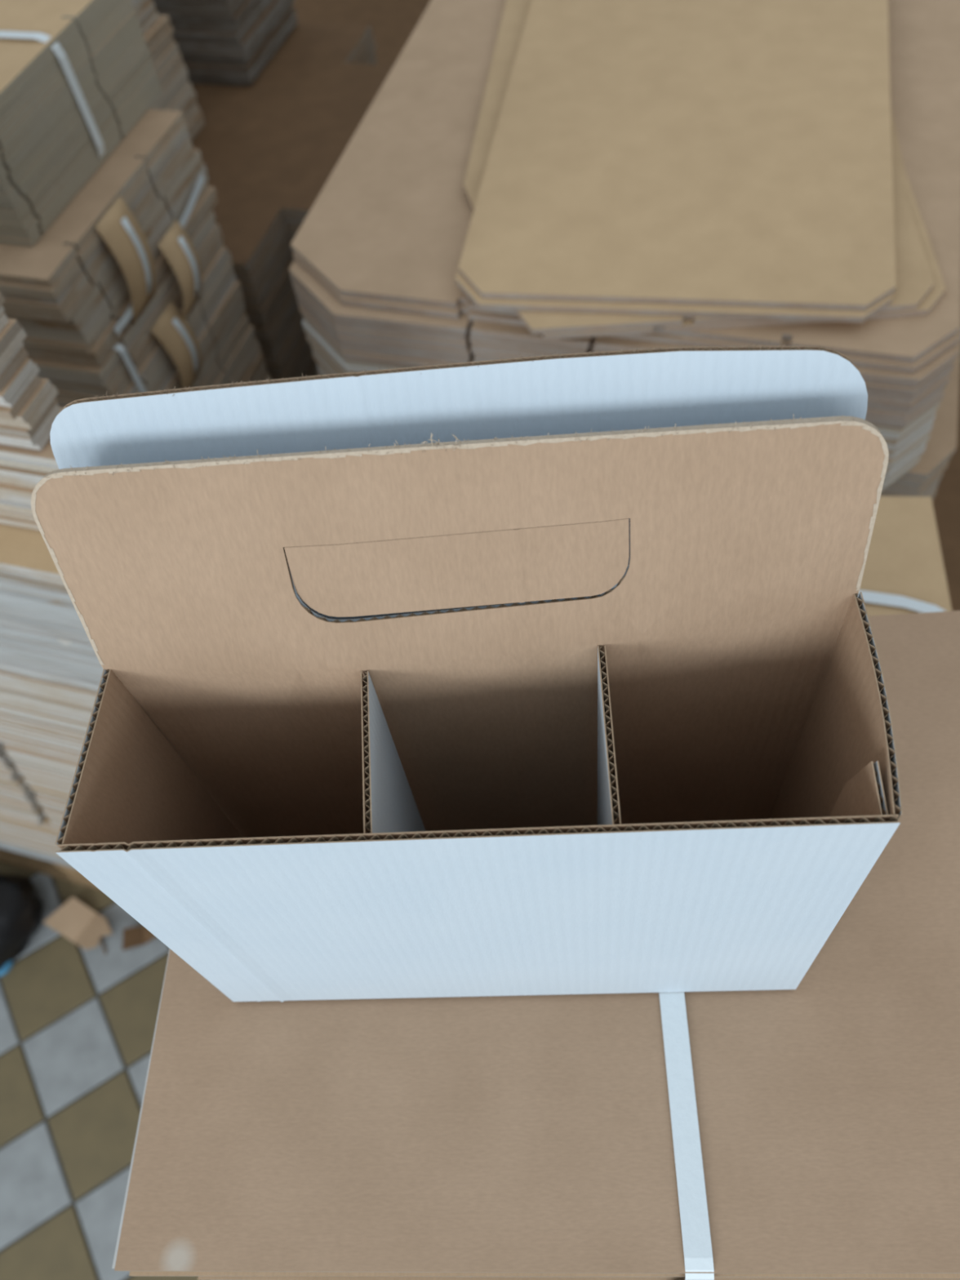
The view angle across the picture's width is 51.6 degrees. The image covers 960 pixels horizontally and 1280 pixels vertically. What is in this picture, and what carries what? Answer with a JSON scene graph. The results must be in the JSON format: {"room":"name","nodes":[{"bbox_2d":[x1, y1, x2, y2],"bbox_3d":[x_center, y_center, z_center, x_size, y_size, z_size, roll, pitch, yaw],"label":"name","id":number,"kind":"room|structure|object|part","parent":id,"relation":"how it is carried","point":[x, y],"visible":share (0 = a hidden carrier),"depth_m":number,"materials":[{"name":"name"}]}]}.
{"room":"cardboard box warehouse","nodes":[
{"label":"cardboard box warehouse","id":0,"kind":"room"},
{"bbox_2d":[0,862,198,1279],"bbox_3d":[0.137,0.367,1.845,6.400,0.100,7.200,-3,56,5],"label":"floor","id":1,"kind":"structure","parent":0,"point":[77,1024],"depth_m":1.63,"materials":[{"name":"tile"}]},
{"bbox_2d":[0,960,13,976],"bbox_3d":[-0.850,0.570,1.754,0.048,0.016,0.048,-3,56,5],"label":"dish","id":2,"kind":"object","parent":1,"relation":"on","point":[6,968],"visible":0.49,"depth_m":1.74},
{"bbox_2d":[0,874,43,968],"bbox_3d":[-0.922,0.505,1.724,0.290,0.151,0.184,-27,57,-11],"label":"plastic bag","id":3,"kind":"object","parent":1,"relation":"on","point":[20,910],"visible":1,"depth_m":1.73,"materials":[{"name":"black plastic"}]},
{"bbox_2d":[0,841,99,889],"bbox_3d":[-0.663,0.297,1.833,1.000,0.153,0.294,11,58,13],"label":"wooden pallet","id":4,"kind":"object","parent":1,"relation":"on","point":[29,860],"visible":0.02,"depth_m":1.83,"materials":[{"name":"brown wood"}]},
{"bbox_2d":[0,815,61,857],"bbox_3d":[-0.716,0.289,1.646,1.012,0.173,0.096,11,58,13],"label":"bundle","id":5,"kind":"object","parent":4,"relation":"on","point":[42,838],"visible":0.15,"depth_m":1.62,"materials":[{"name":"beige cardboard"}]},
{"bbox_2d":[0,774,68,830],"bbox_3d":[-0.730,0.191,1.504,1.012,0.168,0.097,11,58,13],"label":"bundle","id":6,"kind":"object","parent":5,"relation":"on","point":[20,801],"visible":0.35,"depth_m":1.46,"materials":[{"name":"white cardboard"}]},
{"bbox_2d":[0,742,78,795],"bbox_3d":[-0.747,0.104,1.371,1.010,0.148,0.097,11,58,13],"label":"bundle","id":7,"kind":"object","parent":6,"relation":"on","point":[41,770],"visible":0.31,"depth_m":1.29,"materials":[{"name":"white cardboard"}]},
{"bbox_2d":[0,703,88,760],"bbox_3d":[-0.762,0.028,1.260,1.011,0.118,0.095,11,58,13],"label":"bundle","id":8,"kind":"object","parent":7,"relation":"on","point":[41,732],"visible":0.14,"depth_m":1.17,"materials":[{"name":"white cardboard"}]},
{"bbox_2d":[0,660,99,724],"bbox_3d":[-0.774,-0.039,1.158,1.009,0.123,0.094,11,58,13],"label":"bundle","id":9,"kind":"object","parent":8,"relation":"on","point":[57,695],"visible":0.02,"depth_m":1.05,"materials":[{"name":"white cardboard"}]},
{"bbox_2d":[0,523,103,682],"bbox_3d":[-0.787,-0.118,1.032,1.011,0.197,0.103,11,58,13],"label":"bundle","id":10,"kind":"object","parent":9,"relation":"on","point":[41,627],"visible":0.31,"depth_m":0.89,"materials":[{"name":"white"}]},
{"bbox_2d":[0,438,58,529],"bbox_3d":[-0.600,-0.184,0.874,0.623,0.096,0.054,11,58,13],"label":"bundle","id":11,"kind":"object","parent":10,"relation":"on","point":[21,468],"visible":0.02,"depth_m":0.79,"materials":[{"name":"white cardboard"}]},
{"bbox_2d":[0,291,62,450],"bbox_3d":[-0.621,-0.254,0.772,0.605,0.150,0.049,11,58,13],"label":"bundle","id":12,"kind":"object","parent":11,"relation":"on","point":[28,406],"visible":0.95,"depth_m":0.73,"materials":[{"name":"cardboard"}]},
{"bbox_2d":[43,897,112,950],"bbox_3d":[-0.708,0.511,1.768,0.126,0.026,0.064,25,62,21],"label":"scrap","id":13,"kind":"object","parent":1,"relation":"on","point":[73,920],"visible":1,"depth_m":1.77,"materials":[{"name":"brown cardboard"}]},
{"bbox_2d":[100,936,106,954],"bbox_3d":[-0.703,0.518,1.779,0.118,0.004,0.052,18,60,18],"label":"cord","id":14,"kind":"object","parent":1,"relation":"on","point":[101,939],"visible":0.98,"depth_m":1.76,"materials":[{"name":"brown paper"}]},
{"bbox_2d":[122,924,155,950],"bbox_3d":[-0.597,0.520,1.754,0.070,0.018,0.040,-17,56,-5],"label":"scrap","id":15,"kind":"object","parent":1,"relation":"on","point":[135,936],"visible":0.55,"depth_m":1.75,"materials":[{"name":"brown cardboard"}]},
{"bbox_2d":[292,0,431,65],"bbox_3d":[-0.101,-1.661,2.933,1.188,0.400,1.577,11,58,13],"label":"bundle","id":16,"kind":"object","parent":1,"relation":"on","point":[392,23],"visible":0.02,"depth_m":2.77,"materials":[{"name":"brown cardboard"}]},
{"bbox_2d":[932,377,959,610],"bbox_3d":[1.070,-0.115,1.879,0.639,0.200,0.915,11,58,13],"label":"bundle","id":17,"kind":"object","parent":1,"relation":"on","point":[946,500],"visible":0.02,"depth_m":1.85,"materials":[{"name":"brown cardboard"}]},
{"bbox_3d":[0.206,0.708,1.365,0.514,0.303,0.323,-3,56,5],"label":"bundle","id":18,"kind":"object","parent":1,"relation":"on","visible":0},
{"bbox_3d":[0.175,0.538,1.113,0.515,0.303,0.322,-3,56,5],"label":"bundle","id":19,"kind":"object","parent":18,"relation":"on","visible":0},
{"bbox_3d":[0.146,0.370,0.857,0.516,0.308,0.324,-3,56,5],"label":"bundle","id":20,"kind":"object","parent":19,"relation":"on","visible":0},
{"bbox_2d":[111,610,959,1279],"bbox_3d":[0.113,0.203,0.614,0.525,0.282,0.331,-3,56,5],"label":"bundle","id":21,"kind":"object","parent":20,"relation":"on","point":[811,1131],"visible":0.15,"depth_m":0.45,"materials":[{"name":"cardboard"}]},
{"bbox_2d":[31,341,902,1002],"bbox_3d":[0.002,0.040,0.398,0.281,0.278,0.131,-3,56,5],"label":"carrier","id":22,"kind":"object","parent":21,"relation":"on","point":[554,674],"visible":1,"depth_m":0.35,"materials":[{"name":"cardboard"}]},
{"bbox_3d":[-0.129,0.091,0.429,0.004,0.194,0.073,-3,56,5],"label":"panel","id":23,"kind":"part","parent":22,"relation":"part of","materials":[{"name":"cardboard"}]},
{"bbox_3d":[0.001,0.009,0.419,0.274,0.277,0.052,-3,56,5],"label":"panel","id":24,"kind":"part","parent":22,"relation":"part of","materials":[{"name":"cardboard"}]},
{"bbox_3d":[0.002,0.025,0.414,0.280,0.267,0.039,-3,56,5],"label":"panel","id":25,"kind":"part","parent":22,"relation":"part of","materials":[{"name":"cardboard"}]},
{"bbox_3d":[0.004,0.116,0.397,0.271,0.194,0.004,-3,56,5],"label":"panel","id":26,"kind":"part","parent":22,"relation":"part of","materials":[{"name":"cardboard"}]},
{"bbox_3d":[0.141,0.072,0.410,0.008,0.194,0.085,-2,56,5],"label":"panel","id":27,"kind":"part","parent":22,"relation":"part of","materials":[{"name":"cardboard"}]},
{"bbox_3d":[0.333,0.415,1.534,0.318,0.323,0.290,2,57,8],"label":"bundle","id":28,"kind":"object","parent":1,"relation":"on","visible":0},
{"bbox_3d":[0.304,0.235,1.265,0.317,0.323,0.290,2,57,8],"label":"bundle","id":29,"kind":"object","parent":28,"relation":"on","visible":0},
{"bbox_2d":[857,496,951,615],"bbox_3d":[0.272,0.061,1.004,0.320,0.304,0.291,2,57,8],"label":"bundle","id":30,"kind":"object","parent":29,"relation":"on","point":[904,573],"visible":0.08,"depth_m":0.90,"materials":[{"name":"cardboard"}]},
{"bbox_3d":[0.342,-0.296,1.996,0.751,0.348,1.007,11,58,13],"label":"bundle","id":31,"kind":"object","parent":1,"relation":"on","visible":0},
{"bbox_3d":[0.306,-0.491,1.707,0.752,0.348,1.005,11,58,13],"label":"bundle","id":32,"kind":"object","parent":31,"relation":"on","visible":0},
{"bbox_2d":[880,351,959,500],"bbox_3d":[0.299,-0.623,1.515,0.799,0.113,0.989,11,58,13],"label":"bundle","id":33,"kind":"object","parent":32,"relation":"on","point":[922,480],"visible":0.05,"depth_m":1.16,"materials":[{"name":"brown cardboard"}]},
{"bbox_2d":[302,315,941,490],"bbox_3d":[0.255,-0.671,1.425,0.778,0.095,1.026,11,58,13],"label":"bundle","id":34,"kind":"object","parent":33,"relation":"on","point":[906,446],"visible":0.09,"depth_m":1.11,"materials":[{"name":"brown cardboard"}]},
{"bbox_2d":[288,259,959,427],"bbox_3d":[0.248,-0.718,1.357,0.775,0.066,1.025,11,58,13],"label":"bundle","id":35,"kind":"object","parent":34,"relation":"on","point":[358,334],"visible":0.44,"depth_m":1.11,"materials":[{"name":"brown cardboard"}]},
{"bbox_2d":[292,252,959,373],"bbox_3d":[0.236,-0.728,1.320,0.776,0.008,0.978,11,58,13],"label":"cardboard sheet","id":36,"kind":"object","parent":35,"relation":"on","point":[443,312],"visible":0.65,"depth_m":1.06,"materials":[{"name":"beige cardboard"}]},
{"bbox_2d":[290,0,959,363],"bbox_3d":[0.234,-0.738,1.318,0.776,0.008,0.978,11,58,13],"label":"cardboard sheet","id":37,"kind":"object","parent":36,"relation":"on","point":[391,220],"visible":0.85,"depth_m":1.22,"materials":[{"name":"beige cardboard"}]},
{"bbox_2d":[541,107,946,339],"bbox_3d":[0.262,-0.688,1.272,0.510,0.006,0.892,1,56,7],"label":"cardboard sheet","id":38,"kind":"object","parent":37,"relation":"on","point":[938,291],"visible":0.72,"depth_m":1.04,"materials":[{"name":"beige cardboard"}]},
{"bbox_2d":[463,0,934,333],"bbox_3d":[0.249,-0.692,1.268,0.510,0.006,0.892,1,56,7],"label":"cardboard sheet","id":39,"kind":"object","parent":38,"relation":"on","point":[914,281],"visible":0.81,"depth_m":1.06,"materials":[{"name":"beige cardboard"}]},
{"bbox_2d":[455,268,892,322],"bbox_3d":[0.261,-0.658,1.235,0.487,0.006,0.772,5,57,10],"label":"cardboard sheet","id":40,"kind":"object","parent":39,"relation":"on","point":[546,305],"visible":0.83,"depth_m":1.03,"materials":[{"name":"beige cardboard"}]},
{"bbox_2d":[457,0,896,310],"bbox_3d":[0.264,-0.670,1.234,0.487,0.006,0.772,5,57,10],"label":"cardboard sheet","id":41,"kind":"object","parent":40,"relation":"on","point":[730,153],"visible":1,"depth_m":1.16,"materials":[{"name":"beige cardboard"}]},
{"bbox_3d":[-0.598,-0.091,1.999,0.534,0.298,0.343,11,58,13],"label":"bundle","id":42,"kind":"object","parent":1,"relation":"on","visible":0},
{"bbox_3d":[-0.631,-0.251,1.759,0.535,0.278,0.342,11,58,13],"label":"bundle","id":43,"kind":"object","parent":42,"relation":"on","visible":0},
{"bbox_2d":[191,301,271,386],"bbox_3d":[-0.650,-0.379,1.566,0.532,0.183,0.344,11,58,13],"label":"bundle","id":44,"kind":"object","parent":43,"relation":"on","point":[237,356],"visible":0.15,"depth_m":1.52,"materials":[{"name":"brown cardboard"}]},
{"bbox_2d":[26,210,244,407],"bbox_3d":[-0.658,-0.484,1.404,0.564,0.201,0.346,11,58,13],"label":"bundle","id":45,"kind":"object","parent":44,"relation":"on","point":[194,303],"visible":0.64,"depth_m":1.32,"materials":[{"name":"cardboard"}]},
{"bbox_2d":[0,109,217,366],"bbox_3d":[-0.670,-0.554,1.309,0.558,0.135,0.367,11,58,13],"label":"bundle","id":46,"kind":"object","parent":45,"relation":"on","point":[94,272],"visible":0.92,"depth_m":1.21,"materials":[{"name":"cardboard"}]},
{"bbox_2d":[0,0,162,246],"bbox_3d":[-0.703,-0.672,1.222,0.491,0.149,0.338,11,58,13],"label":"bundle","id":47,"kind":"object","parent":46,"relation":"on","point":[77,77],"visible":1,"depth_m":1.15,"materials":[{"name":"cardboard"}]},
{"bbox_3d":[-0.390,-0.651,2.290,0.795,0.398,0.778,11,58,13],"label":"bundle","id":48,"kind":"object","parent":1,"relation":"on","visible":0},
{"bbox_2d":[254,295,319,379],"bbox_3d":[-0.424,-0.809,2.037,0.798,0.198,0.777,11,58,13],"label":"bundle","id":49,"kind":"object","parent":48,"relation":"on","point":[288,353],"visible":0.08,"depth_m":1.78,"materials":[{"name":"brown cardboard"}]},
{"bbox_2d":[191,22,393,339],"bbox_3d":[-0.439,-0.906,1.891,0.799,0.150,0.780,11,58,13],"label":"bundle","id":50,"kind":"object","parent":49,"relation":"on","point":[268,147],"visible":0.4,"depth_m":1.79,"materials":[{"name":"brown cardboard"}]},
{"bbox_2d":[142,15,204,141],"bbox_3d":[-0.717,-0.911,1.721,0.328,0.189,0.316,11,58,13],"label":"bundle","id":51,"kind":"object","parent":50,"relation":"on","point":[178,94],"visible":0.11,"depth_m":1.72,"materials":[{"name":"beige cardboard"}]},
{"bbox_2d":[130,0,159,34],"bbox_3d":[-0.742,-1.016,1.557,0.312,0.198,0.308,11,58,13],"label":"bundle","id":52,"kind":"object","parent":51,"relation":"on","point":[145,11],"visible":0.05,"depth_m":1.65,"materials":[{"name":"beige cardboard"}]},
{"bbox_2d":[151,0,297,85],"bbox_3d":[-0.578,-1.242,1.933,0.358,0.179,0.254,11,58,13],"label":"bundle","id":53,"kind":"object","parent":50,"relation":"on","point":[219,42],"visible":0.58,"depth_m":1.87,"materials":[{"name":"cardboard"}]}
]}

